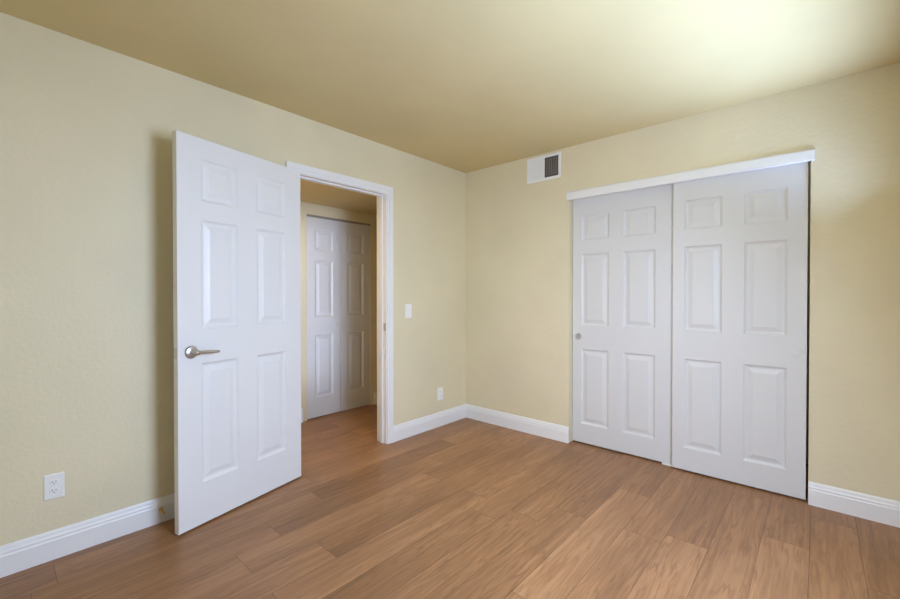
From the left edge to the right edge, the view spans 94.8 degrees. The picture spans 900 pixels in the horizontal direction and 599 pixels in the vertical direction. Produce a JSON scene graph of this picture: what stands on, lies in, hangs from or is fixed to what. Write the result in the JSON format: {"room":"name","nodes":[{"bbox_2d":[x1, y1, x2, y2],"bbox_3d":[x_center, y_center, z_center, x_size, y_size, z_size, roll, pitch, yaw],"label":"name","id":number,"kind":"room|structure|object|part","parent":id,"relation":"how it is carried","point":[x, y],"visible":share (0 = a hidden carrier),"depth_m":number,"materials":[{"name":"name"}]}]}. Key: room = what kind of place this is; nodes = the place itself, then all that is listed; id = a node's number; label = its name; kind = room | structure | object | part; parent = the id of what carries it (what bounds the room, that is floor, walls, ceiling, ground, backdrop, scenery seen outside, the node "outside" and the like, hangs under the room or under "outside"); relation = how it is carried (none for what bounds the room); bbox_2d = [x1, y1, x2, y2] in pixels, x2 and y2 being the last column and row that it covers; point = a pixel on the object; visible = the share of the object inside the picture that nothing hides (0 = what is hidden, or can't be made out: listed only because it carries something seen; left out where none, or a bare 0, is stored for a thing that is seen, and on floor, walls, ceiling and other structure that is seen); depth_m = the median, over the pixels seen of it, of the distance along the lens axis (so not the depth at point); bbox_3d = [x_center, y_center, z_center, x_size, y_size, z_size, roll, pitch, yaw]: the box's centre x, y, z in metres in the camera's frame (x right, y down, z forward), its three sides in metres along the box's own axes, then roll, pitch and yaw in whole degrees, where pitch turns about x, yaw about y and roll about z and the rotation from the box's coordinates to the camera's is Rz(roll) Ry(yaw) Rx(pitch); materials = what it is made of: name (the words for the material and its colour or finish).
{"room":"empty bedroom","nodes":[
{"label":"empty bedroom","id":0,"kind":"room"},
{"bbox_2d":[0,12,465,545],"bbox_3d":[-0.726,-0.033,3.242,0.120,2.440,5.120,0,1,42],"label":"wall","id":1,"kind":"structure","parent":0,"point":[86,305],"depth_m":2.07,"materials":[{"name":"paint"}]},
{"bbox_2d":[43,471,64,500],"bbox_3d":[-1.832,0.865,1.914,0.008,0.115,0.070,0,1,42],"label":"electrical outlet","id":2,"kind":"object","parent":1,"relation":"attached to","point":[54,487],"visible":1,"depth_m":1.91,"materials":[{"name":"white plastic"}]},
{"bbox_2d":[0,493,174,577],"bbox_3d":[-1.681,1.132,2.082,0.015,0.132,1.803,0,1,42],"label":"baseboard","id":3,"kind":"structure","parent":1,"relation":"attached to","point":[27,553],"depth_m":1.98,"materials":[{"name":"white paint"}]},
{"bbox_2d":[172,130,300,534],"bbox_3d":[-1.193,0.168,2.426,0.156,2.030,0.791,0,1,28],"label":"entry door","id":4,"kind":"structure","parent":1,"relation":"in","point":[237,319],"depth_m":2.34,"materials":[{"name":"white paint"}]},
{"bbox_3d":[-1.287,0.271,2.152,0.060,0.066,0.149,0,1,28],"label":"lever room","id":5,"kind":"part","parent":4,"relation":"part of","materials":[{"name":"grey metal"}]},
{"bbox_2d":[285,161,393,443],"bbox_3d":[-0.829,0.134,3.128,0.152,2.108,0.916,0,1,42],"label":"door frame","id":6,"kind":"structure","parent":1,"relation":"attached to","point":[383,194],"depth_m":3.40,"materials":[{"name":"white paint"}]},
{"bbox_2d":[405,304,411,317],"bbox_3d":[-0.354,0.099,3.561,0.010,0.118,0.072,0,1,42],"label":"rocker light switch","id":7,"kind":"object","parent":1,"relation":"attached to","point":[408,310],"visible":1,"depth_m":3.56,"materials":[{"name":"white plastic"}]},
{"bbox_2d":[394,404,467,441],"bbox_3d":[-0.171,1.116,3.773,0.015,0.132,0.923,0,1,42],"label":"baseboard","id":8,"kind":"structure","parent":1,"relation":"attached to","point":[404,430],"depth_m":3.75,"materials":[{"name":"white paint"}]},
{"bbox_2d":[438,387,442,399],"bbox_3d":[-0.090,0.881,3.867,0.008,0.115,0.070,0,1,42],"label":"electrical outlet","id":9,"kind":"object","parent":1,"relation":"attached to","point":[440,393],"visible":1,"depth_m":3.87,"materials":[{"name":"white plastic"}]},
{"bbox_2d":[300,201,376,421],"bbox_3d":[-1.318,-0.042,4.185,0.120,2.440,3.940,0,1,42],"label":"wall","id":10,"kind":"structure","parent":0,"point":[306,208],"depth_m":4.24,"materials":[{"name":"paint"}]},
{"bbox_2d":[307,216,369,418],"bbox_3d":[-1.136,0.173,4.300,0.071,1.985,0.752,0,1,42],"label":"bifold door","id":11,"kind":"structure","parent":10,"relation":"in","point":[338,316],"depth_m":4.28,"materials":[{"name":"white paint"}]},
{"bbox_2d":[307,214,369,225],"bbox_3d":[-1.151,-0.822,4.304,0.042,0.022,0.760,0,1,42],"label":"trim","id":12,"kind":"structure","parent":10,"relation":"attached to","point":[334,219],"depth_m":4.26,"materials":[{"name":"beige"}]},
{"bbox_2d":[374,392,376,404],"bbox_3d":[-0.441,1.104,5.078,0.015,0.132,1.215,0,1,42],"label":"baseboard","id":13,"kind":"structure","parent":10,"relation":"attached to","point":[375,394],"depth_m":4.63,"materials":[{"name":"white paint"}]},
{"bbox_2d":[300,179,376,214],"bbox_3d":[-0.919,-0.988,3.820,0.950,0.100,3.700,0,1,42],"label":"ceiling","id":14,"kind":"structure","parent":0,"point":[321,194],"depth_m":3.84,"materials":[{"name":"paint"}]},
{"bbox_2d":[0,404,899,598],"bbox_3d":[0.054,1.224,2.558,4.350,0.060,5.120,0,1,42],"label":"floor","id":15,"kind":"structure","parent":0,"point":[466,508],"depth_m":2.08,"materials":[{"name":"brown wood"}]},
{"bbox_2d":[0,0,899,172],"bbox_3d":[0.067,-1.279,1.745,3.280,0.080,3.960,0,1,42],"label":"ceiling","id":16,"kind":"structure","parent":0,"point":[466,86],"depth_m":2.10,"materials":[{"name":"paint"}]},
{"bbox_2d":[466,62,899,501],"bbox_3d":[1.383,-0.032,3.142,3.160,2.440,0.140,0,1,42],"label":"wall","id":17,"kind":"structure","parent":0,"point":[519,295],"depth_m":2.42,"materials":[{"name":"paint"}]},
{"bbox_2d":[468,404,568,442],"bbox_3d":[0.565,1.116,3.778,1.106,0.132,0.015,0,1,42],"label":"baseboard","id":18,"kind":"structure","parent":17,"relation":"attached to","point":[548,430],"depth_m":3.71,"materials":[{"name":"white paint"}]},
{"bbox_2d":[527,151,560,183],"bbox_3d":[0.804,-1.127,3.550,0.321,0.213,0.008,0,1,42],"label":"air vent","id":19,"kind":"object","parent":17,"relation":"in","point":[547,167],"visible":1,"depth_m":3.54,"materials":[{"name":"white plastic"}]},
{"bbox_2d":[572,184,672,463],"bbox_3d":[1.331,0.171,3.195,0.795,2.010,0.035,0,1,42],"label":"closet door","id":20,"kind":"structure","parent":17,"relation":"in","point":[622,310],"depth_m":3.17,"materials":[{"name":"white paint"}]},
{"bbox_2d":[575,333,580,339],"bbox_3d":[1.060,0.306,3.414,0.052,0.052,0.004,0,1,42],"label":"door pull","id":21,"kind":"object","parent":20,"relation":"attached to","point":[578,336],"visible":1,"depth_m":3.41,"materials":[{"name":"grey metal"}]},
{"bbox_2d":[566,148,814,466],"bbox_3d":[1.565,0.155,2.941,1.532,2.070,0.120,0,1,42],"label":"trim","id":22,"kind":"structure","parent":17,"relation":"attached to","point":[800,156],"depth_m":2.76,"materials":[{"name":"white paint"}]},
{"bbox_2d":[672,162,807,499],"bbox_3d":[1.843,0.175,2.682,0.714,2.010,0.035,0,1,42],"label":"closet door","id":23,"kind":"structure","parent":17,"relation":"in","point":[740,265],"depth_m":2.64,"materials":[{"name":"white paint"}]},
{"bbox_2d":[808,481,899,527],"bbox_3d":[2.245,1.130,2.279,0.410,0.132,0.015,0,1,42],"label":"baseboard","id":24,"kind":"structure","parent":17,"relation":"attached to","point":[865,506],"depth_m":2.28,"materials":[{"name":"white paint"}]}
]}

